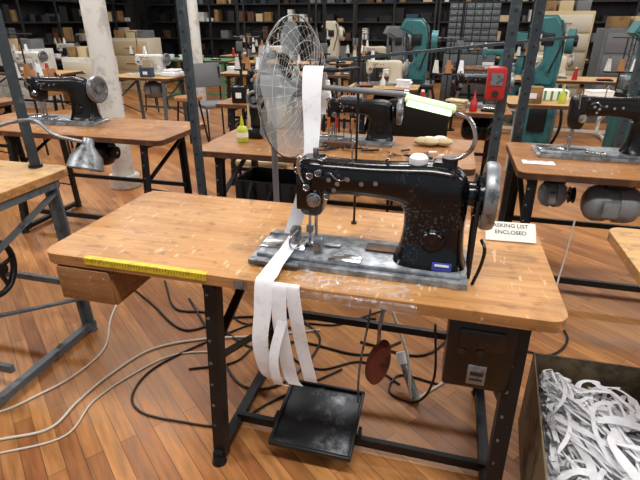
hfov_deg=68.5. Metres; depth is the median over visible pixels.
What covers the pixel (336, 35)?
press
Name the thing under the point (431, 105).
gooseneck lamp
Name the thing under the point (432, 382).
power cable
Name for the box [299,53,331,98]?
stand
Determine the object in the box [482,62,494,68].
fabric bundle
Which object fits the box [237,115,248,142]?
oil bottle
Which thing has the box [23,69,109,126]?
sewing machine
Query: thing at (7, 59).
upright pole
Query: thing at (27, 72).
stand
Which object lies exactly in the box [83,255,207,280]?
measuring tape
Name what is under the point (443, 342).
power cable
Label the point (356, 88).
stand
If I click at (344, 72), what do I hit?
box
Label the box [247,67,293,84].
sewing machine
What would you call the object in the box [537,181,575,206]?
motor
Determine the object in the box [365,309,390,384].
knee lifter
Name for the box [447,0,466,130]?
pole
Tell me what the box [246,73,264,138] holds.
machine
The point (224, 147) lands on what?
table
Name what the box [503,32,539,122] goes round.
press
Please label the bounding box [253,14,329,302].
pedestal fan
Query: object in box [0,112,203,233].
table
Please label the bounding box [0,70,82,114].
table
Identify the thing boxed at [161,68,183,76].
folded cloth
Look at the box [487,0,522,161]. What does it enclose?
post
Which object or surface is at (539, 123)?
press
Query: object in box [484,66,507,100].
control box
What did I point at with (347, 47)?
stand
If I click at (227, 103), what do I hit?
table
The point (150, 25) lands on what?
wall
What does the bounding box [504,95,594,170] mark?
table
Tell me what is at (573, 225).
power cable
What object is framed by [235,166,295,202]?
crate
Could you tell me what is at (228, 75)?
table
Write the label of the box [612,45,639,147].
post
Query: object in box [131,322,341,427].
power cable
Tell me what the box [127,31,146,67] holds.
stand
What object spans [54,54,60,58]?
fabric bundle
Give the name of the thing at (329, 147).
tools
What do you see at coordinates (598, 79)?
tray
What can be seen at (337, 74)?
table
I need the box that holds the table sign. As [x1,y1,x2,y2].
[485,221,535,243]
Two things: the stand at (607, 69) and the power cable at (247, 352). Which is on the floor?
the power cable at (247, 352)
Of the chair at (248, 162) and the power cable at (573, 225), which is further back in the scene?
the chair at (248, 162)
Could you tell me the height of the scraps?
0.213 m
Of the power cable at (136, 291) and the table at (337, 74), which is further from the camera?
the table at (337, 74)
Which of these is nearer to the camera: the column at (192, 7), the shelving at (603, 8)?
the column at (192, 7)
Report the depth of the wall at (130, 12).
13.49 m
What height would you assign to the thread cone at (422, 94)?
0.155 m
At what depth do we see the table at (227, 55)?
10.32 m
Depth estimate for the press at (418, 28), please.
5.60 m
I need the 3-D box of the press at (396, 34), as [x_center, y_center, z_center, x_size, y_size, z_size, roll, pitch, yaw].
[1.271,-2.694,7.579,0.489,1.378,0.570,-6,26,-13]
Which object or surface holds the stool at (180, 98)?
on the floor
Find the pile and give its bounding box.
[414,136,452,145]
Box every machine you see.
[13,50,47,69]
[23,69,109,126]
[55,41,79,56]
[128,50,170,75]
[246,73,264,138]
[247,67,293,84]
[248,40,270,55]
[248,141,500,290]
[264,43,283,51]
[275,51,293,72]
[319,93,403,146]
[355,58,408,85]
[357,50,391,74]
[364,45,390,62]
[454,69,514,107]
[473,46,514,67]
[520,55,573,78]
[531,86,639,163]
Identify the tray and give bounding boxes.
[360,84,372,87]
[481,106,505,112]
[596,78,613,81]
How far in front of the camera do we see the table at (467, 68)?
7.62 m
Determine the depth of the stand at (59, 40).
9.70 m
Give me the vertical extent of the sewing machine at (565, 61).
0.320 m
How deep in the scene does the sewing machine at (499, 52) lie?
7.56 m
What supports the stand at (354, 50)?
on the table at (414, 88)
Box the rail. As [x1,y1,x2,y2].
[323,35,577,64]
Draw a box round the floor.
[0,76,639,479]
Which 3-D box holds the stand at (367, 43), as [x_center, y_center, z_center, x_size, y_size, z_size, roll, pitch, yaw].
[0.760,-3.581,8.654,0.288,0.555,0.070,6,26,13]
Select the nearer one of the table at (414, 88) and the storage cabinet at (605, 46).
the table at (414, 88)
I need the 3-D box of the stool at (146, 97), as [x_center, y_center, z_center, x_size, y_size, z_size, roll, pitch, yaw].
[-2.900,-2.601,8.277,0.380,0.622,0.380,6,26,12]
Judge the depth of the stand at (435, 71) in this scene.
4.24 m
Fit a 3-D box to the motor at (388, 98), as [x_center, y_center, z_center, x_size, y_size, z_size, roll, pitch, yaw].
[0.784,-1.667,5.590,0.310,0.249,0.225,6,26,13]
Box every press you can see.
[322,21,345,95]
[383,26,410,98]
[399,18,440,99]
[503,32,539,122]
[521,15,578,143]
[601,21,639,146]
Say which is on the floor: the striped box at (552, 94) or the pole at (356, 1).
the pole at (356, 1)
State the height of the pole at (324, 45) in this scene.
3.490 m
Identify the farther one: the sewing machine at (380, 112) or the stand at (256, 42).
the stand at (256, 42)
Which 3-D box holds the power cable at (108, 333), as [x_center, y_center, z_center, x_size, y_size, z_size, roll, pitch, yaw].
[-1.195,0.549,2.241,0.286,0.010,0.972,9,27,19]
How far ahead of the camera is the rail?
3.20 m
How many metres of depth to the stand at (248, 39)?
10.45 m
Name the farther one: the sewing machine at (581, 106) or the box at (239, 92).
the box at (239, 92)
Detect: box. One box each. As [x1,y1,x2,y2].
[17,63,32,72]
[139,67,154,77]
[231,85,247,102]
[242,49,250,55]
[340,71,349,74]
[341,95,362,98]
[383,69,389,75]
[441,319,519,392]
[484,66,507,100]
[518,88,569,100]
[529,86,543,103]
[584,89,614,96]
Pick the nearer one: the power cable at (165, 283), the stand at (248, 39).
the power cable at (165, 283)
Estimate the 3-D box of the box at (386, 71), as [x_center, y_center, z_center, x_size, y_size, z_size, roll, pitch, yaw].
[0.920,-2.303,6.466,0.105,0.087,0.124,5,26,11]
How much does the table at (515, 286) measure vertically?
0.760 m
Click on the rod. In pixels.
(370, 309)
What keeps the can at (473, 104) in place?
on the table at (479, 114)
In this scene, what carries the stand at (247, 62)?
on the table at (227, 103)
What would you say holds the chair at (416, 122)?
on the floor
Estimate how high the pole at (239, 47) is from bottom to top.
3.490 m
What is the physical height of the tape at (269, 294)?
0.898 m
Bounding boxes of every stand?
[7,33,43,113]
[12,31,28,62]
[51,28,65,55]
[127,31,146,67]
[233,36,258,87]
[243,35,254,42]
[251,31,267,53]
[255,29,268,46]
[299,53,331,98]
[300,38,409,223]
[345,31,364,54]
[352,33,374,80]
[353,29,368,47]
[432,38,466,100]
[469,30,488,64]
[515,32,537,56]
[603,37,639,96]
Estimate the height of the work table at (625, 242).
0.760 m
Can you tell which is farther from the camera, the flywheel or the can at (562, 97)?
the can at (562, 97)
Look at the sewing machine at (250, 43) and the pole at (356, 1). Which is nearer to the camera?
the pole at (356, 1)
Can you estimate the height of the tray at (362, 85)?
0.034 m
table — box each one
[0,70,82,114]
[0,97,25,161]
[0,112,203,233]
[0,160,97,406]
[47,191,567,479]
[118,73,187,121]
[202,129,475,210]
[215,97,368,196]
[220,54,293,86]
[220,71,302,126]
[228,60,311,88]
[321,72,388,129]
[329,61,410,97]
[348,83,419,130]
[445,65,487,97]
[451,104,511,182]
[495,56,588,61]
[502,75,618,139]
[503,142,639,292]
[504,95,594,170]
[607,227,639,286]
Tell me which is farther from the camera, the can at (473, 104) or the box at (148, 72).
the box at (148, 72)
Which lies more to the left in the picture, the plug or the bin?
the plug
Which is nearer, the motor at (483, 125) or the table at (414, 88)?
the motor at (483, 125)
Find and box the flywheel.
[0,240,16,297]
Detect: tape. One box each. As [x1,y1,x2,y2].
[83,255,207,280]
[252,66,325,385]
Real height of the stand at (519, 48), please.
0.555 m
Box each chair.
[22,68,73,154]
[193,62,224,140]
[235,89,295,175]
[338,62,379,133]
[386,99,450,211]
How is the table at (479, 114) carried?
on the floor
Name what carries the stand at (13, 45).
on the table at (63, 73)
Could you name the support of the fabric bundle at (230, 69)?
on the table at (228, 75)
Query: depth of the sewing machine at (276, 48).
8.60 m
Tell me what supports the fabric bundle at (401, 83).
on the table at (414, 88)
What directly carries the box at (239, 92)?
on the table at (227, 103)
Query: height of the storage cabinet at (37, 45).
1.160 m
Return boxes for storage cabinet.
[0,38,64,108]
[61,46,124,113]
[112,30,166,89]
[538,0,595,97]
[583,16,639,122]
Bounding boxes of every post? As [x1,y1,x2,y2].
[176,0,206,194]
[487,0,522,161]
[497,0,546,221]
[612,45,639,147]
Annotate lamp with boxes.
[0,118,104,171]
[405,94,477,168]
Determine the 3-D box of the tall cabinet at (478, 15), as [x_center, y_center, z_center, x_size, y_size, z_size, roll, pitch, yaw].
[2.750,-3.405,8.674,0.900,1.740,0.450,6,26,13]
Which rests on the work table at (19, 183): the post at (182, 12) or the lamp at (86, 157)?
the lamp at (86, 157)
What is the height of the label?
0.004 m
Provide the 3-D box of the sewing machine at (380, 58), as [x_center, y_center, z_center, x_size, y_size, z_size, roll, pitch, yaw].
[0.717,-2.540,6.699,0.608,0.320,0.196,6,26,13]
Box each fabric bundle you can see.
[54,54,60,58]
[227,66,238,72]
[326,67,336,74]
[394,79,412,87]
[445,98,468,110]
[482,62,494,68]
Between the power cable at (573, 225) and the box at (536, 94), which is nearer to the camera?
the power cable at (573, 225)
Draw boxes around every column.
[79,0,140,189]
[187,0,209,117]
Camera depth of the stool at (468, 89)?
7.17 m
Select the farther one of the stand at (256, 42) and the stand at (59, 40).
the stand at (59, 40)
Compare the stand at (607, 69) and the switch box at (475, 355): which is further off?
the stand at (607, 69)
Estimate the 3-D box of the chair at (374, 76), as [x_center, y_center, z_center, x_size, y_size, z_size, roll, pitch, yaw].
[0.506,-1.846,6.268,0.420,0.949,0.444,13,28,26]
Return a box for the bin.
[518,352,639,479]
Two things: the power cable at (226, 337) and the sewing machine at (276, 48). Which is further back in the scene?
the sewing machine at (276, 48)
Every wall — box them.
[124,0,142,29]
[139,0,439,70]
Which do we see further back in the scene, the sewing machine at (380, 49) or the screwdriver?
the sewing machine at (380, 49)
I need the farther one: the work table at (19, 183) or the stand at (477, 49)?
the stand at (477, 49)
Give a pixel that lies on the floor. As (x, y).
(112, 440)
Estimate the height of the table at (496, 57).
0.760 m
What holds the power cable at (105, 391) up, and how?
on the floor
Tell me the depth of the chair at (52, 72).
5.50 m
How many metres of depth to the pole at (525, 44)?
6.54 m
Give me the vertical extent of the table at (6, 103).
0.760 m
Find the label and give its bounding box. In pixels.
[522,160,555,165]
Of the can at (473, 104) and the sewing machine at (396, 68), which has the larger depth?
the sewing machine at (396, 68)
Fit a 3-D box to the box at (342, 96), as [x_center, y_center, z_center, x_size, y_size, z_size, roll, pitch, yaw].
[0.279,-1.208,4.109,0.182,0.096,0.105,6,26,12]
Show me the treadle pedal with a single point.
(319, 419)
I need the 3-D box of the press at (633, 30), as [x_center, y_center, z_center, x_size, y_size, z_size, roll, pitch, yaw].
[3.452,-1.540,5.019,0.515,1.450,0.600,-1,25,-2]
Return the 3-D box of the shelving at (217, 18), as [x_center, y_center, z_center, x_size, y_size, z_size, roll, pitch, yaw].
[-1.013,-5.737,12.630,8.050,2.624,0.461,6,26,13]
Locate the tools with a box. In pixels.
[319,144,443,159]
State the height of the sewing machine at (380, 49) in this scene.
0.320 m
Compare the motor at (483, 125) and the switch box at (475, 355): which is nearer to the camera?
the switch box at (475, 355)
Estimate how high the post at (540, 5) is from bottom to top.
2.600 m
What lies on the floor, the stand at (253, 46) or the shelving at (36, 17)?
the shelving at (36, 17)
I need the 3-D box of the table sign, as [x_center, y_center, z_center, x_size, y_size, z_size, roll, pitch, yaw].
[0.660,-0.028,1.628,0.165,0.048,0.061,5,25,10]
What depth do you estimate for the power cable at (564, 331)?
2.28 m
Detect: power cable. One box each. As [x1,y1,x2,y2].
[0,305,116,412]
[0,329,319,440]
[0,351,206,453]
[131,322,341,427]
[135,290,375,330]
[164,280,400,355]
[188,298,320,390]
[189,310,386,369]
[234,289,399,384]
[360,340,444,356]
[388,323,438,403]
[391,311,443,400]
[527,329,568,354]
[556,219,575,286]
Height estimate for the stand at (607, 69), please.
0.555 m
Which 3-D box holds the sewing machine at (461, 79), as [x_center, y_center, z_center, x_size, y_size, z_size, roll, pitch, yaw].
[1.367,-1.336,4.116,0.608,0.320,0.196,6,26,13]
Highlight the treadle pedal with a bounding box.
[268,379,364,462]
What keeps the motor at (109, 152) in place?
attached to the table at (145, 133)
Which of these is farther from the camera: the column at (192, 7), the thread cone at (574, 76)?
the column at (192, 7)
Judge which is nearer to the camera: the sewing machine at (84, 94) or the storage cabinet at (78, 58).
the sewing machine at (84, 94)
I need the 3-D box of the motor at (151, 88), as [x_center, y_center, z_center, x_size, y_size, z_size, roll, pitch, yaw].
[-2.321,-2.137,6.597,0.310,0.249,0.225,6,26,13]
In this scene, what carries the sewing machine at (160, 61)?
on the table at (122, 77)
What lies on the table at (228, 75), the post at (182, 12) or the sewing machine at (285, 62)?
the sewing machine at (285, 62)
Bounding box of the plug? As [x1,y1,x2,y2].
[396,351,419,399]
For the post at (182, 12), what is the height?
2.600 m
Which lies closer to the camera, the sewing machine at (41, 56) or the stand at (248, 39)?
the sewing machine at (41, 56)
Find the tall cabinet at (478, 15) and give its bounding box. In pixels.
[439,2,501,101]
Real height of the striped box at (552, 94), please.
0.090 m
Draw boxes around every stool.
[145,81,169,111]
[174,95,209,148]
[448,80,470,122]
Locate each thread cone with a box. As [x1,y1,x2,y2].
[420,90,424,96]
[571,67,577,79]
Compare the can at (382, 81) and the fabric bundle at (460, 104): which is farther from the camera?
the can at (382, 81)
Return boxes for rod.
[357,308,371,402]
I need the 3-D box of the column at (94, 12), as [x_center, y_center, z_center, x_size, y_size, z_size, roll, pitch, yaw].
[-1.880,-2.110,3.816,0.280,3.500,0.280,0,25,0]
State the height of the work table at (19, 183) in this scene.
0.850 m
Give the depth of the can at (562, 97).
4.29 m
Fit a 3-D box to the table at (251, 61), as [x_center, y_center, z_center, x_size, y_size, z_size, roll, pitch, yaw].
[-0.857,-2.943,8.844,1.600,0.760,0.658,6,26,13]
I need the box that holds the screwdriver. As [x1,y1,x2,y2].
[323,117,354,147]
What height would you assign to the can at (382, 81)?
0.170 m
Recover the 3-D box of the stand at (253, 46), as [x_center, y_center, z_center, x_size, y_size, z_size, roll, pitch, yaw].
[-0.889,-2.821,7.023,0.288,0.555,0.070,6,26,13]
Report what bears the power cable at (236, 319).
on the floor
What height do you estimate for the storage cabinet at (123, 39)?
1.260 m
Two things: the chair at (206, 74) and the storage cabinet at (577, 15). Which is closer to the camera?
the chair at (206, 74)
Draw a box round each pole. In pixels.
[0,9,42,168]
[235,0,245,125]
[307,0,311,60]
[321,0,327,131]
[351,0,357,117]
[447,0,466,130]
[510,0,534,125]
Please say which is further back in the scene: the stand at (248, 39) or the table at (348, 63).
the stand at (248, 39)
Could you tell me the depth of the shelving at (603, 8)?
11.20 m
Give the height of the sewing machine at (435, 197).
0.380 m
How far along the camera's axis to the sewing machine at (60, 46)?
9.54 m
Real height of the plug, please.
0.169 m
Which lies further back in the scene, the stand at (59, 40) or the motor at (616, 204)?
the stand at (59, 40)
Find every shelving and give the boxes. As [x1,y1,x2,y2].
[0,0,140,69]
[142,0,437,79]
[432,0,639,85]
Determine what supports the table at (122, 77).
on the floor
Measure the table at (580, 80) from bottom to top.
0.760 m
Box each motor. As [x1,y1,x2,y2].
[75,142,120,165]
[143,81,166,96]
[373,95,394,100]
[461,117,491,140]
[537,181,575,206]
[580,185,639,222]
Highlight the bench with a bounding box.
[167,57,235,99]
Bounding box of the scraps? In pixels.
[523,369,639,479]
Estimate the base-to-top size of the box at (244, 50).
0.129 m
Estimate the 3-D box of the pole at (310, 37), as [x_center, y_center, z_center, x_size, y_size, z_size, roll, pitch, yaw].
[-0.200,-4.367,8.666,0.120,3.490,0.120,0,25,0]
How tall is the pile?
0.050 m
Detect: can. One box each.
[380,71,385,86]
[469,90,477,111]
[558,84,565,103]
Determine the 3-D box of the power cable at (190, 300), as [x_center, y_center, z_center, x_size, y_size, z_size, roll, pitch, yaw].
[-0.321,0.453,2.444,0.501,0.012,0.896,-13,28,-26]
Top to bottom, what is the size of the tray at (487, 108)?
0.034 m

